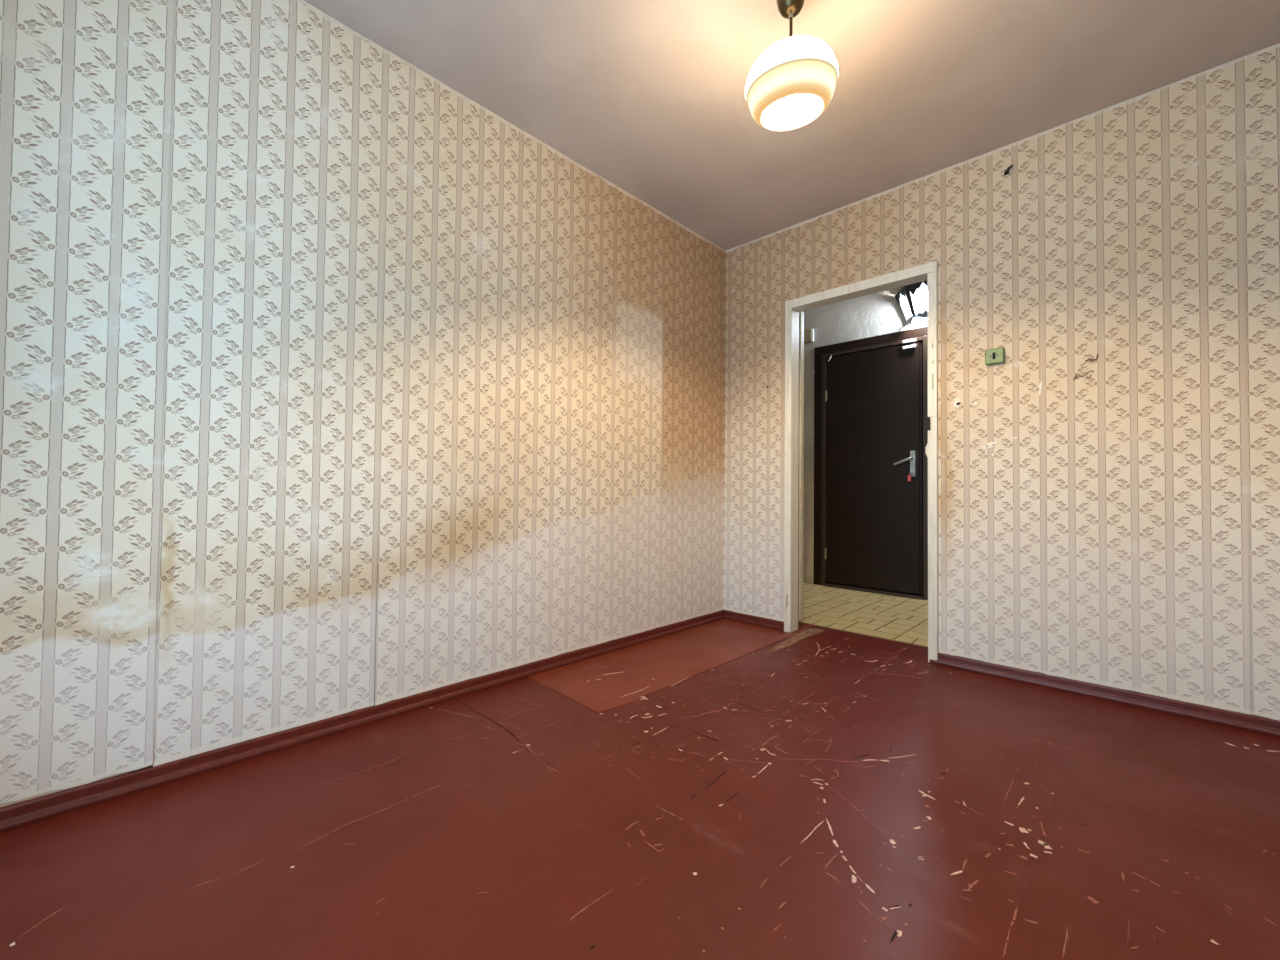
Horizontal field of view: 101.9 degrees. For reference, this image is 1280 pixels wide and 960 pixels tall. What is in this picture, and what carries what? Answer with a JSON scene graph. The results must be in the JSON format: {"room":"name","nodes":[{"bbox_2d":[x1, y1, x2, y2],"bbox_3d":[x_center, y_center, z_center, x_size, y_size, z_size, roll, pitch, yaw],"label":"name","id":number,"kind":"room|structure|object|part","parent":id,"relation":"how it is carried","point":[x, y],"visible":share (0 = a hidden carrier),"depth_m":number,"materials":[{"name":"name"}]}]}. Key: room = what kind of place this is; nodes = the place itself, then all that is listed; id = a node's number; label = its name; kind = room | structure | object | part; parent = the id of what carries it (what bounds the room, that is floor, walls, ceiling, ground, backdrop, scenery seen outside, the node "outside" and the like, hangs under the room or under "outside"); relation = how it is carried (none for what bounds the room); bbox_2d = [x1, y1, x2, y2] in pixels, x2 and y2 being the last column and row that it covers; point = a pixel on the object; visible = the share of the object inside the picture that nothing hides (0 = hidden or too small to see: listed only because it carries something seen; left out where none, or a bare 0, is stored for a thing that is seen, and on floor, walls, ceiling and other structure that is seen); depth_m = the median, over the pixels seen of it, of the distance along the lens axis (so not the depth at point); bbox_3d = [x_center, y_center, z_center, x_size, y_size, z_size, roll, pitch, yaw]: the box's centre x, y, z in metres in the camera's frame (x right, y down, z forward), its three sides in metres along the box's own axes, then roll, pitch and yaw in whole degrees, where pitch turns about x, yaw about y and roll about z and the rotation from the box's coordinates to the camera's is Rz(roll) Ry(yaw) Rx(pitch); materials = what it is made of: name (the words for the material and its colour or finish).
{"room":"empty apartment room","nodes":[
{"label":"empty apartment room","id":0,"kind":"room"},
{"bbox_2d":[0,0,725,806],"bbox_3d":[-0.643,-0.356,2.374,0.131,2.578,3.620,-1,-2,44],"label":"wall","id":1,"kind":"structure","parent":0,"point":[331,385],"depth_m":1.75,"materials":[{"name":"paper"}]},
{"bbox_2d":[0,610,723,832],"bbox_3d":[-0.608,0.874,2.303,0.023,0.055,3.419,-1,-2,44],"label":"baseboard","id":2,"kind":"structure","parent":1,"relation":"attached to","point":[23,813],"depth_m":1.70,"materials":[{"name":"red paint"}]},
{"bbox_2d":[0,582,1279,959],"bbox_3d":[0.505,0.945,2.437,3.640,0.063,5.198,-1,-2,44],"label":"floor","id":3,"kind":"structure","parent":0,"point":[723,789],"depth_m":1.32,"materials":[{"name":"red paint"}]},
{"bbox_2d":[798,621,927,646],"bbox_3d":[1.363,0.953,3.149,0.870,0.034,0.010,-1,-2,44],"label":"floor strip","id":4,"kind":"object","parent":3,"relation":"on","point":[798,621],"visible":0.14,"depth_m":3.13,"materials":[{"name":"brown wood"}]},
{"bbox_2d":[304,0,1279,250],"bbox_3d":[0.266,-1.696,1.437,2.760,0.120,3.770,-1,-2,44],"label":"ceiling","id":5,"kind":"structure","parent":0,"point":[648,97],"depth_m":2.06,"materials":[{"name":"white paint"}]},
{"bbox_2d":[746,0,837,130],"bbox_3d":[0.491,-1.405,1.692,0.289,0.443,0.288,-1,-2,44],"label":"pendant lamp","id":6,"kind":"object","parent":5,"relation":"hanging from","point":[793,81],"visible":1,"depth_m":1.61,"materials":[{"name":"white glass"}]},
{"bbox_3d":[0.492,-1.435,1.693,0.010,0.170,0.010,-1,-2,44],"label":"stem","id":7,"kind":"part","parent":6,"relation":"part of","materials":[{"name":"brown metal"}]},
{"bbox_3d":[0.494,-1.249,1.693,0.036,0.036,0.036,-1,-2,44],"label":"bulb","id":8,"kind":"part","parent":6,"relation":"part of","materials":[{"name":"white glass"}]},
{"bbox_2d":[803,286,927,577],"bbox_3d":[2.139,-0.353,4.576,3.250,2.780,0.150,-1,-2,44],"label":"wall","id":9,"kind":"structure","parent":0,"point":[879,313],"depth_m":4.87,"materials":[{"name":"white paint"}]},
{"bbox_2d":[803,576,813,583],"bbox_3d":[1.308,0.955,5.224,0.935,0.055,0.012,-1,-2,44],"label":"baseboard","id":10,"kind":"structure","parent":9,"relation":"attached to","point":[805,579],"depth_m":4.93,"materials":[{"name":"beige wood"}]},
{"bbox_2d":[804,329,813,342],"bbox_3d":[1.607,-1.382,4.990,0.124,0.124,0.032,-1,-2,44],"label":"junction box","id":11,"kind":"object","parent":9,"relation":"attached to","point":[809,333],"visible":0.76,"depth_m":4.96,"materials":[{"name":"beige paint"}]},
{"bbox_2d":[813,326,929,599],"bbox_3d":[2.022,-0.142,4.494,1.137,2.232,0.120,-1,-2,44],"label":"door","id":12,"kind":"structure","parent":9,"relation":"in","point":[872,421],"depth_m":4.50,"materials":[{"name":"brown paint"}]},
{"bbox_3d":[2.181,-0.155,4.301,0.146,0.070,0.060,-1,-2,44],"label":"handle","id":13,"kind":"part","parent":12,"relation":"part of","materials":[{"name":"silver metal"}]},
{"bbox_2d":[903,338,915,348],"bbox_3d":[2.238,-1.131,4.316,0.100,0.074,0.018,-1,-2,44],"label":"sensor","id":14,"kind":"object","parent":12,"relation":"attached to","point":[914,339],"visible":1,"depth_m":4.31,"materials":[{"name":"white plastic"}]},
{"bbox_2d":[907,470,912,481],"bbox_3d":[2.217,-0.036,4.251,0.041,0.098,0.031,1,-1,-5],"label":"key","id":15,"kind":"object","parent":12,"relation":"hanging from","point":[909,475],"visible":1,"depth_m":4.25,"materials":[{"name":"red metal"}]},
{"bbox_3d":[2.248,-0.135,4.281,0.041,0.214,0.010,-1,-2,44],"label":"handle plate","id":16,"kind":"part","parent":12,"relation":"part of","materials":[{"name":"silver metal"}]},
{"bbox_2d":[895,280,927,323],"bbox_3d":[2.312,-1.438,4.186,0.552,0.284,0.217,-1,-2,44],"label":"wall lantern","id":17,"kind":"object","parent":9,"relation":"attached to","point":[912,303],"visible":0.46,"depth_m":4.29,"materials":[{"name":"black plastic"}]},
{"bbox_3d":[2.176,-1.528,4.325,0.033,0.096,0.245,0,-1,10],"label":"crown","id":18,"kind":"part","parent":17,"relation":"part of","materials":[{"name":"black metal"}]},
{"bbox_3d":[2.234,-1.329,4.301,0.024,0.069,0.165,0,-1,6],"label":"trim","id":19,"kind":"part","parent":17,"relation":"part of","materials":[{"name":"grey metal"}]},
{"bbox_3d":[2.383,-1.443,4.260,0.540,0.250,0.011,-1,-2,44],"label":"plate","id":20,"kind":"part","parent":17,"relation":"part of","materials":[{"name":"white plastic"}]},
{"bbox_3d":[2.248,-1.531,4.120,0.273,0.096,0.030,-1,-2,44],"label":"crown","id":21,"kind":"part","parent":17,"relation":"part of","materials":[{"name":"black metal"}]},
{"bbox_3d":[2.285,-1.331,4.157,0.184,0.068,0.022,-1,-2,44],"label":"trim","id":22,"kind":"part","parent":17,"relation":"part of","materials":[{"name":"grey metal"}]},
{"bbox_2d":[723,43,1279,720],"bbox_3d":[1.520,-0.327,2.727,2.520,2.578,0.112,-1,-2,44],"label":"wall","id":23,"kind":"structure","parent":0,"point":[1109,488],"depth_m":2.24,"materials":[{"name":"paper"}]},
{"bbox_2d":[724,610,783,630],"bbox_3d":[0.732,0.910,3.370,0.445,0.055,0.023,-1,-2,44],"label":"baseboard","id":24,"kind":"structure","parent":23,"relation":"attached to","point":[730,615],"depth_m":3.36,"materials":[{"name":"red paint"}]},
{"bbox_2d":[798,311,803,619],"bbox_3d":[0.752,-0.079,3.559,0.766,2.002,0.070,-1,-2,44],"label":"door","id":25,"kind":"structure","parent":23,"relation":"in","point":[801,314],"depth_m":3.30,"materials":[{"name":"white paint"}]},
{"bbox_2d":[784,261,937,661],"bbox_3d":[1.239,-0.093,2.972,0.851,2.056,0.102,-1,-2,44],"label":"trim","id":26,"kind":"structure","parent":23,"relation":"attached to","point":[928,271],"depth_m":3.01,"materials":[{"name":"white wood"}]},
{"bbox_2d":[985,347,1004,364],"bbox_3d":[1.696,-0.591,2.483,0.075,0.072,0.026,-1,-2,44],"label":"wall switch","id":27,"kind":"object","parent":23,"relation":"attached to","point":[992,356],"visible":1,"depth_m":2.48,"materials":[{"name":"green plastic"}]},
{"bbox_2d":[930,652,1279,736],"bbox_3d":[1.929,0.897,2.220,1.243,0.055,0.023,-1,-2,44],"label":"baseboard","id":28,"kind":"structure","parent":23,"relation":"attached to","point":[1253,723],"depth_m":2.15,"materials":[{"name":"red paint"}]}
]}

